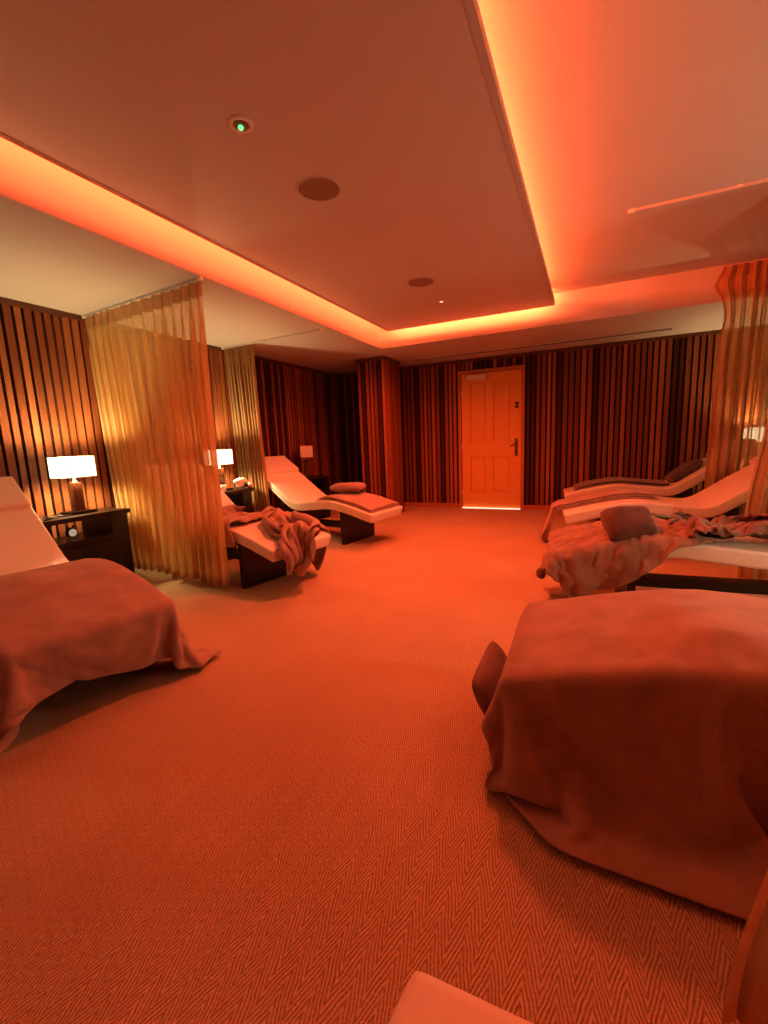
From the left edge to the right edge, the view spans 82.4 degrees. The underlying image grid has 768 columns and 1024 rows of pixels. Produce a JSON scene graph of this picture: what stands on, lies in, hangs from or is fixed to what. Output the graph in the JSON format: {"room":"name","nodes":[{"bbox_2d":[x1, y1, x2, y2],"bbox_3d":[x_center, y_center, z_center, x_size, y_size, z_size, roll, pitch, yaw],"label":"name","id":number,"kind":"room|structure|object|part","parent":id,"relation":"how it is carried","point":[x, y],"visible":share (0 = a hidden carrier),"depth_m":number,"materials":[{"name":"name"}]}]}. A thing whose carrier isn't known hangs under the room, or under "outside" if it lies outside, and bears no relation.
{"room":"spa","nodes":[
{"label":"spa","id":0,"kind":"room"},
{"bbox_2d":[0,297,342,537],"bbox_3d":[-2.766,-0.492,3.549,0.130,2.257,9.389,2,10,25],"label":"wall","id":1,"kind":"structure","parent":0,"point":[49,405],"depth_m":3.71,"materials":[{"name":"brown wood"}]},
{"bbox_2d":[356,356,404,511],"bbox_3d":[-0.028,-1.091,6.562,0.428,2.257,0.588,2,10,25],"label":"pillar","id":2,"kind":"structure","parent":0,"point":[379,391],"depth_m":6.32,"materials":[{"name":"brown wood"}]},
{"bbox_2d":[0,506,767,1023],"bbox_3d":[0.039,0.763,2.463,6.408,0.100,9.789,2,10,25],"label":"floor","id":3,"kind":"structure","parent":0,"point":[296,824],"depth_m":1.25,"materials":[{"name":"carpet"}]},
{"bbox_2d":[0,476,69,575],"bbox_3d":[-2.013,0.320,2.396,1.925,0.961,0.613,4,11,35],"label":"lounger","id":4,"kind":"object","parent":3,"relation":"on","point":[26,544],"visible":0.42,"depth_m":2.76,"materials":[{"name":"beige leather"}]},
{"bbox_2d":[0,476,29,510],"bbox_3d":[-2.659,-0.092,2.774,0.299,0.217,0.590,4,11,35],"label":"cushion","id":5,"kind":"object","parent":4,"relation":"on","point":[12,498],"depth_m":2.92,"materials":[{"name":"beige leather"}]},
{"bbox_2d":[0,558,221,753],"bbox_3d":[-1.551,0.558,2.093,1.112,0.516,0.946,2,10,25],"label":"fleece blanket","id":6,"kind":"object","parent":4,"relation":"on","point":[62,624],"visible":1,"depth_m":1.91,"materials":[{"name":"brown fabric"}]},
{"bbox_2d":[39,507,134,572],"bbox_3d":[-2.458,0.323,3.547,0.437,0.625,0.660,2,10,25],"label":"nightstand","id":7,"kind":"object","parent":3,"relation":"on","point":[105,534],"visible":0.38,"depth_m":3.57,"materials":[{"name":"brown wood"}]},
{"bbox_3d":[-2.595,0.387,3.299,0.400,0.590,0.040,2,10,25],"label":"panel","id":8,"kind":"part","parent":7,"relation":"part of","materials":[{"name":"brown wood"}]},
{"bbox_2d":[43,514,70,520],"bbox_3d":[-2.468,0.033,3.313,0.068,0.021,0.271,-3,9,-2],"label":"power cable","id":9,"kind":"object","parent":7,"relation":"on","point":[59,515],"visible":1,"depth_m":3.27,"materials":[{"name":"black plastic"}]},
{"bbox_2d":[65,525,77,539],"bbox_3d":[-2.436,0.156,3.417,0.040,0.112,0.077,2,10,25],"label":"alarm clock","id":10,"kind":"object","parent":7,"relation":"on","point":[70,532],"visible":1,"depth_m":3.40,"materials":[{"name":"black plastic"}]},
{"bbox_2d":[47,456,97,514],"bbox_3d":[-2.463,-0.215,3.497,0.170,0.452,0.256,2,10,25],"label":"table lamp","id":11,"kind":"object","parent":7,"relation":"on","point":[73,466],"visible":1,"depth_m":3.46,"materials":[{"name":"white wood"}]},
{"bbox_3d":[-2.469,-0.358,3.474,0.170,0.162,0.256,2,10,25],"label":"lamp shade","id":12,"kind":"part","parent":11,"relation":"part of","materials":[{"name":"beige fabric"}]},
{"bbox_2d":[53,531,113,549],"bbox_3d":[-2.468,0.226,3.478,0.330,0.040,0.440,2,10,25],"label":"shelf","id":13,"kind":"object","parent":7,"relation":"attached to","point":[88,538],"depth_m":3.46,"materials":[{"name":"brown wood"}]},
{"bbox_3d":[-2.311,0.423,3.441,0.018,0.330,0.428,2,10,25],"label":"drawer","id":14,"kind":"part","parent":7,"relation":"part of","materials":[{"name":"brown wood"}]},
{"bbox_3d":[-2.373,0.301,3.772,0.400,0.590,0.140,2,10,25],"label":"panel","id":15,"kind":"part","parent":7,"relation":"part of","materials":[{"name":"brown wood"}]},
{"bbox_2d":[224,488,253,512],"bbox_3d":[-1.818,0.076,4.915,0.437,0.625,0.660,2,10,25],"label":"nightstand","id":16,"kind":"object","parent":3,"relation":"on","point":[240,497],"visible":0.09,"depth_m":5.00,"materials":[{"name":"brown wood"}]},
{"bbox_2d":[220,485,225,491],"bbox_3d":[-1.739,-0.256,4.751,0.060,0.075,0.060,2,10,25],"label":"cup","id":17,"kind":"object","parent":16,"relation":"on","point":[223,487],"visible":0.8,"depth_m":4.73,"materials":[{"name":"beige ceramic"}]},
{"bbox_2d":[217,449,232,490],"bbox_3d":[-1.823,-0.462,4.865,0.170,0.452,0.256,2,10,25],"label":"table lamp","id":18,"kind":"object","parent":16,"relation":"on","point":[225,456],"visible":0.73,"depth_m":4.85,"materials":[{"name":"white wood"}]},
{"bbox_3d":[-1.829,-0.605,4.842,0.170,0.162,0.256,2,10,25],"label":"lamp shade","id":19,"kind":"part","parent":18,"relation":"part of","materials":[{"name":"beige fabric"}]},
{"bbox_2d":[233,478,253,487],"bbox_3d":[-1.600,-0.329,5.022,0.179,0.131,0.258,-1,9,11],"label":"towel","id":20,"kind":"object","parent":16,"relation":"on","point":[239,482],"visible":1,"depth_m":4.97,"materials":[{"name":"white fabric"}]},
{"bbox_2d":[220,489,330,588],"bbox_3d":[-1.388,0.051,3.905,1.925,0.961,0.613,5,11,37],"label":"lounger","id":21,"kind":"object","parent":3,"relation":"on","point":[260,562],"visible":0.23,"depth_m":3.46,"materials":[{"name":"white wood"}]},
{"bbox_3d":[-1.300,0.373,3.900,0.855,0.060,0.100,5,11,37],"label":"rail","id":22,"kind":"part","parent":21,"relation":"part of","materials":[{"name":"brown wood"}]},
{"bbox_2d":[222,504,275,546],"bbox_3d":[-1.268,0.149,3.709,0.573,0.368,0.653,2,10,25],"label":"fleece blanket","id":23,"kind":"object","parent":21,"relation":"on","point":[231,513],"visible":0.55,"depth_m":3.63,"materials":[{"name":"brown fabric"}]},
{"bbox_3d":[-0.941,0.379,3.628,0.045,0.366,0.560,5,11,37],"label":"panel","id":24,"kind":"part","parent":21,"relation":"part of","materials":[{"name":"brown wood"}]},
{"bbox_2d":[262,508,329,575],"bbox_3d":[-0.718,0.244,3.652,0.529,0.561,1.115,-4,9,-12],"label":"fleece blanket","id":25,"kind":"object","parent":21,"relation":"on","point":[296,532],"visible":0.98,"depth_m":3.23,"materials":[{"name":"fabric"}]},
{"bbox_2d":[307,475,330,517],"bbox_3d":[-1.115,-0.196,6.416,0.437,0.625,0.660,2,10,25],"label":"nightstand","id":26,"kind":"object","parent":3,"relation":"on","point":[321,482],"visible":0.12,"depth_m":6.50,"materials":[{"name":"brown wood"}]},
{"bbox_2d":[299,446,312,477],"bbox_3d":[-1.119,-0.726,6.322,0.170,0.452,0.256,-5,9,-15],"label":"table lamp","id":27,"kind":"object","parent":26,"relation":"on","point":[304,451],"visible":0.97,"depth_m":6.20,"materials":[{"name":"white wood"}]},
{"bbox_3d":[-1.125,-0.869,6.299,0.170,0.162,0.256,-5,9,-15],"label":"lamp shade","id":28,"kind":"part","parent":27,"relation":"part of","materials":[{"name":"beige fabric"}]},
{"bbox_3d":[-0.968,-0.096,6.310,0.018,0.330,0.428,2,10,25],"label":"drawer","id":29,"kind":"part","parent":26,"relation":"part of","materials":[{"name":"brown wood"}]},
{"bbox_2d":[265,456,402,544],"bbox_3d":[-0.754,-0.190,5.230,1.925,0.961,0.613,4,11,34],"label":"lounger","id":30,"kind":"object","parent":3,"relation":"on","point":[296,492],"visible":0.65,"depth_m":5.15,"materials":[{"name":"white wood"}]},
{"bbox_2d":[265,456,298,474],"bbox_3d":[-1.404,-0.600,5.602,0.299,0.217,0.590,4,11,34],"label":"cushion","id":31,"kind":"object","parent":30,"relation":"on","point":[275,465],"depth_m":5.62,"materials":[{"name":"beige leather"}]},
{"bbox_3d":[-1.038,0.049,5.472,0.045,0.437,0.560,4,11,34],"label":"panel","id":32,"kind":"part","parent":30,"relation":"part of","materials":[{"name":"white leather"}]},
{"bbox_3d":[-0.664,0.132,5.229,0.855,0.060,0.100,4,11,34],"label":"rail","id":33,"kind":"part","parent":30,"relation":"part of","materials":[{"name":"brown wood"}]},
{"bbox_3d":[-0.759,-0.302,5.212,1.925,0.657,0.613,4,11,34],"label":"mattress","id":34,"kind":"part","parent":30,"relation":"part of","materials":[{"name":"beige leather"}]},
{"bbox_2d":[315,491,398,512],"bbox_3d":[-0.295,-0.127,4.930,0.770,0.149,0.570,4,11,34],"label":"folded blanket","id":35,"kind":"object","parent":30,"relation":"on","point":[365,501],"visible":0.98,"depth_m":4.80,"materials":[{"name":"brown fabric"}]},
{"bbox_2d":[329,482,366,491],"bbox_3d":[-0.416,-0.289,5.100,0.388,0.105,0.291,0,9,17],"label":"pillow","id":36,"kind":"object","parent":35,"relation":"on","point":[348,486],"visible":1,"depth_m":4.99,"materials":[{"name":"brown fabric"}]},
{"bbox_3d":[-0.293,0.135,4.972,0.045,0.366,0.560,4,11,34],"label":"panel","id":37,"kind":"part","parent":30,"relation":"part of","materials":[{"name":"brown wood"}]},
{"bbox_2d":[388,971,532,1023],"bbox_3d":[0.681,0.623,-0.167,1.925,0.961,0.613,4,11,33],"label":"lounger","id":38,"kind":"object","parent":3,"relation":"on","point":[425,999],"visible":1,"depth_m":0.56,"materials":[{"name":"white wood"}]},
{"bbox_2d":[472,641,506,715],"bbox_3d":[0.455,0.698,1.659,0.189,0.286,0.390,2,10,27],"label":"pillow","id":39,"kind":"object","parent":3,"relation":"on","point":[487,675],"visible":0.41,"depth_m":1.58,"materials":[{"name":"brown fabric"}]},
{"bbox_2d":[563,453,706,520],"bbox_3d":[3.217,-0.365,5.306,1.925,0.961,0.613,1,10,21],"label":"lounger","id":40,"kind":"object","parent":3,"relation":"on","point":[681,488],"visible":0.3,"depth_m":5.06,"materials":[{"name":"white leather"}]},
{"bbox_2d":[573,477,669,489],"bbox_3d":[2.936,-0.364,5.497,1.056,0.127,0.499,1,10,18],"label":"folded blanket","id":41,"kind":"object","parent":40,"relation":"on","point":[607,480],"visible":1,"depth_m":5.36,"materials":[{"name":"brown fabric"}]},
{"bbox_3d":[3.213,-0.478,5.288,1.925,0.657,0.613,1,10,21],"label":"mattress","id":42,"kind":"part","parent":40,"relation":"part of","materials":[{"name":"beige leather"}]},
{"bbox_2d":[664,459,702,480],"bbox_3d":[3.524,-0.488,5.166,0.330,0.258,0.309,-1,9,11],"label":"pillow","id":43,"kind":"object","parent":40,"relation":"on","point":[686,468],"visible":1,"depth_m":5.06,"materials":[{"name":"brown fabric"}]},
{"bbox_3d":[3.561,-0.100,5.221,0.045,0.437,0.560,1,10,21],"label":"panel","id":44,"kind":"part","parent":40,"relation":"part of","materials":[{"name":"brown wood"}]},
{"bbox_2d":[562,456,756,523],"bbox_3d":[2.664,-0.130,3.989,1.925,0.961,0.614,1,10,19],"label":"lounger","id":45,"kind":"object","parent":3,"relation":"on","point":[724,497],"visible":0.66,"depth_m":3.84,"materials":[{"name":"white leather"}]},
{"bbox_2d":[541,488,657,539],"bbox_3d":[2.098,0.028,4.383,1.036,0.518,0.468,2,10,25],"label":"folded blanket","id":46,"kind":"object","parent":45,"relation":"on","point":[623,493],"visible":1,"depth_m":4.25,"materials":[{"name":"brown fabric"}]},
{"bbox_3d":[3.012,0.134,3.916,0.045,0.437,0.560,1,10,19],"label":"panel","id":47,"kind":"part","parent":45,"relation":"part of","materials":[{"name":"white leather"}]},
{"bbox_2d":[748,456,756,464],"bbox_3d":[3.376,-0.487,3.681,0.299,0.217,0.590,1,10,19],"label":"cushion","id":48,"kind":"object","parent":45,"relation":"on","point":[752,461],"depth_m":3.95,"materials":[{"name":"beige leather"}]},
{"bbox_2d":[614,536,767,594],"bbox_3d":[2.044,0.122,2.587,1.925,0.961,0.613,1,10,21],"label":"lounger","id":49,"kind":"object","parent":3,"relation":"on","point":[748,552],"visible":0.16,"depth_m":2.53,"materials":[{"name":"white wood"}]},
{"bbox_3d":[1.548,0.406,2.828,0.045,0.366,0.560,1,10,21],"label":"panel","id":50,"kind":"part","parent":49,"relation":"part of","materials":[{"name":"brown wood"}]},
{"bbox_2d":[600,506,657,541],"bbox_3d":[1.434,0.073,2.571,0.272,0.215,0.222,-2,9,3],"label":"pillow","id":51,"kind":"object","parent":49,"relation":"on","point":[620,523],"visible":0.9,"depth_m":2.51,"materials":[{"name":"brown fabric"}]},
{"bbox_2d":[536,515,734,597],"bbox_3d":[1.486,0.290,2.810,0.986,0.488,0.809,0,9,12],"label":"fleece blanket","id":52,"kind":"object","parent":49,"relation":"on","point":[583,559],"visible":0.74,"depth_m":2.56,"materials":[{"name":"brown fabric"}]},
{"bbox_3d":[1.970,0.437,2.671,0.855,0.060,0.100,1,10,21],"label":"rail","id":53,"kind":"part","parent":49,"relation":"part of","materials":[{"name":"brown wood"}]},
{"bbox_3d":[2.039,0.009,2.568,1.925,0.657,0.613,1,10,21],"label":"mattress","id":54,"kind":"part","parent":49,"relation":"part of","materials":[{"name":"beige leather"}]},
{"bbox_2d":[668,509,767,538],"bbox_3d":[2.040,0.021,2.425,0.771,0.271,0.491,0,9,14],"label":"fleece blanket","id":55,"kind":"object","parent":49,"relation":"on","point":[755,526],"visible":0.99,"depth_m":2.41,"materials":[{"name":"brown fabric"}]},
{"bbox_3d":[1.384,0.374,1.195,1.925,0.961,0.613,2,10,24],"label":"lounger","id":56,"kind":"object","parent":3,"relation":"on","visible":0},
{"bbox_2d":[481,589,767,920],"bbox_3d":[1.096,0.516,1.264,1.530,0.666,0.927,2,10,25],"label":"fleece blanket","id":57,"kind":"object","parent":56,"relation":"on","point":[629,729],"visible":1,"depth_m":1.18,"materials":[{"name":"brown fabric"}]},
{"bbox_2d":[0,137,767,373],"bbox_3d":[-0.062,-1.681,2.068,6.208,0.340,9.589,2,10,25],"label":"ceiling","id":58,"kind":"structure","parent":0,"point":[68,243],"depth_m":3.66,"materials":[{"name":"paint"}]},
{"bbox_2d":[81,276,202,318],"bbox_3d":[-1.907,-1.631,3.367,1.519,0.022,0.028,3,11,29],"label":"track","id":59,"kind":"object","parent":58,"relation":"attached to","point":[199,278],"visible":0.98,"depth_m":3.29,"materials":[{"name":"metal"}]},
{"bbox_2d":[85,281,229,586],"bbox_3d":[-1.841,-0.550,3.559,1.476,2.174,0.162,3,11,30],"label":"sheer curtain","id":60,"kind":"object","parent":59,"relation":"hanging from","point":[149,356],"visible":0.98,"depth_m":3.45,"materials":[{"name":"beige fabric"}]},
{"bbox_2d":[221,328,324,349],"bbox_3d":[-1.258,-1.890,4.806,1.471,0.022,0.028,3,10,28],"label":"track","id":61,"kind":"object","parent":58,"relation":"attached to","point":[319,329],"visible":1,"depth_m":4.76,"materials":[{"name":"metal"}]},
{"bbox_2d":[224,345,269,511],"bbox_3d":[-1.606,-0.828,5.250,0.470,2.184,0.136,2,10,25],"label":"sheer curtain","id":62,"kind":"object","parent":61,"relation":"hanging from","point":[240,361],"visible":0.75,"depth_m":5.17,"materials":[{"name":"beige fabric"}]},
{"bbox_2d":[0,0,554,330],"bbox_3d":[-0.509,-1.718,1.941,1.925,0.150,6.800,2,10,25],"label":"ceiling panel","id":63,"kind":"object","parent":58,"relation":"attached to","point":[399,103],"visible":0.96,"depth_m":1.88,"materials":[{"name":"paint"}]},
{"bbox_2d":[228,115,253,132],"bbox_3d":[-0.597,-1.610,1.835,0.104,0.034,0.104,2,10,25],"label":"emergency light","id":64,"kind":"object","parent":63,"relation":"attached to","point":[238,123],"visible":1,"depth_m":1.82,"materials":[{"name":"white plastic"}]},
{"bbox_2d":[296,175,341,201],"bbox_3d":[-0.345,-1.711,2.325,0.242,0.005,0.242,2,10,25],"label":"ceiling speaker","id":65,"kind":"object","parent":63,"relation":"attached to","point":[318,188],"visible":1,"depth_m":2.31,"materials":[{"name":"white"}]},
{"bbox_2d":[407,277,434,286],"bbox_3d":[0.315,-1.970,3.759,0.242,0.005,0.242,2,10,25],"label":"ceiling speaker","id":66,"kind":"object","parent":63,"relation":"attached to","point":[418,281],"visible":1,"depth_m":3.75,"materials":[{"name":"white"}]},
{"bbox_2d":[415,327,673,360],"bbox_3d":[1.917,-2.182,5.768,3.190,0.011,0.070,2,10,25],"label":"ceiling vent","id":67,"kind":"object","parent":58,"relation":"in","point":[673,327],"visible":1,"depth_m":5.64,"materials":[{"name":"metal"}]},
{"bbox_2d":[337,329,720,504],"bbox_3d":[1.970,-1.164,6.502,6.008,2.257,0.130,2,10,25],"label":"wall","id":68,"kind":"structure","parent":0,"point":[637,408],"depth_m":6.09,"materials":[{"name":"brown wood"}]},
{"bbox_2d":[404,502,458,507],"bbox_3d":[0.251,-0.135,7.436,2.109,0.070,0.032,2,10,25],"label":"baseboard","id":69,"kind":"structure","parent":68,"relation":"attached to","point":[411,504],"depth_m":7.17,"materials":[{"name":"brown wood"}]},
{"bbox_2d":[457,365,524,509],"bbox_3d":[1.610,-1.083,6.620,0.983,2.090,0.107,2,10,25],"label":"door","id":70,"kind":"structure","parent":68,"relation":"in","point":[491,401],"depth_m":6.62,"materials":[{"name":"brown wood"}]},
{"bbox_3d":[1.438,-1.504,6.662,0.248,0.888,0.029,2,10,25],"label":"panel","id":71,"kind":"part","parent":70,"relation":"part of","materials":[{"name":"brown wood"}]},
{"bbox_3d":[1.476,-0.582,6.811,0.248,0.558,0.029,2,10,25],"label":"panel","id":72,"kind":"part","parent":70,"relation":"part of","materials":[{"name":"brown wood"}]},
{"bbox_3d":[1.758,-1.493,6.515,0.263,0.888,0.029,2,10,25],"label":"panel","id":73,"kind":"part","parent":70,"relation":"part of","materials":[{"name":"brown wood"}]},
{"bbox_3d":[1.796,-0.571,6.664,0.263,0.558,0.029,2,10,25],"label":"panel","id":74,"kind":"part","parent":70,"relation":"part of","materials":[{"name":"brown wood"}]},
{"bbox_3d":[1.957,-0.960,6.488,0.044,0.260,0.008,2,10,25],"label":"handle plate","id":75,"kind":"part","parent":70,"relation":"part of","materials":[{"name":"gold metal"}]},
{"bbox_2d":[524,505,561,510],"bbox_3d":[3.396,-0.030,5.983,2.856,0.070,0.032,2,10,25],"label":"baseboard","id":76,"kind":"structure","parent":68,"relation":"attached to","point":[526,507],"depth_m":6.49,"materials":[{"name":"brown wood"}]},
{"bbox_2d":[477,0,767,292],"bbox_3d":[-0.070,-1.878,2.037,6.408,0.100,9.789,2,10,25],"label":"ceiling","id":77,"kind":"structure","parent":0,"point":[613,107],"depth_m":2.16,"materials":[{"name":"paint"}]},
{"bbox_2d":[628,178,767,214],"bbox_3d":[2.480,-2.013,2.604,1.805,0.022,0.028,2,10,25],"label":"track","id":78,"kind":"object","parent":77,"relation":"attached to","point":[739,186],"visible":1,"depth_m":2.81,"materials":[{"name":"metal"}]},
{"bbox_2d":[738,419,767,579],"bbox_3d":[2.875,-0.755,2.648,1.009,2.504,0.131,2,10,25],"label":"sheer curtain","id":79,"kind":"object","parent":78,"relation":"hanging from","point":[757,499],"visible":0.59,"depth_m":2.94,"materials":[{"name":"beige fabric"}]},
{"bbox_3d":[1.318,-1.544,-0.001,1.700,0.022,0.028,2,10,25],"label":"track","id":80,"kind":"object","parent":77,"relation":"attached to","visible":0},
{"bbox_2d":[722,869,767,1023],"bbox_3d":[1.336,-0.288,0.212,1.731,2.524,0.100,2,10,25],"label":"sheer curtain","id":81,"kind":"object","parent":80,"relation":"hanging from","point":[746,998],"visible":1,"depth_m":0.77,"materials":[{"name":"beige fabric"}]},
{"bbox_3d":[3.114,-2.280,4.094,1.920,0.022,0.028,2,10,25],"label":"track","id":82,"kind":"object","parent":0,"visible":0},
{"bbox_2d":[702,259,767,519],"bbox_3d":[3.564,-1.012,4.064,0.963,2.504,0.113,2,10,25],"label":"sheer curtain","id":83,"kind":"object","parent":82,"relation":"hanging from","point":[739,393],"visible":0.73,"depth_m":4.10,"materials":[{"name":"beige fabric"}]}
]}

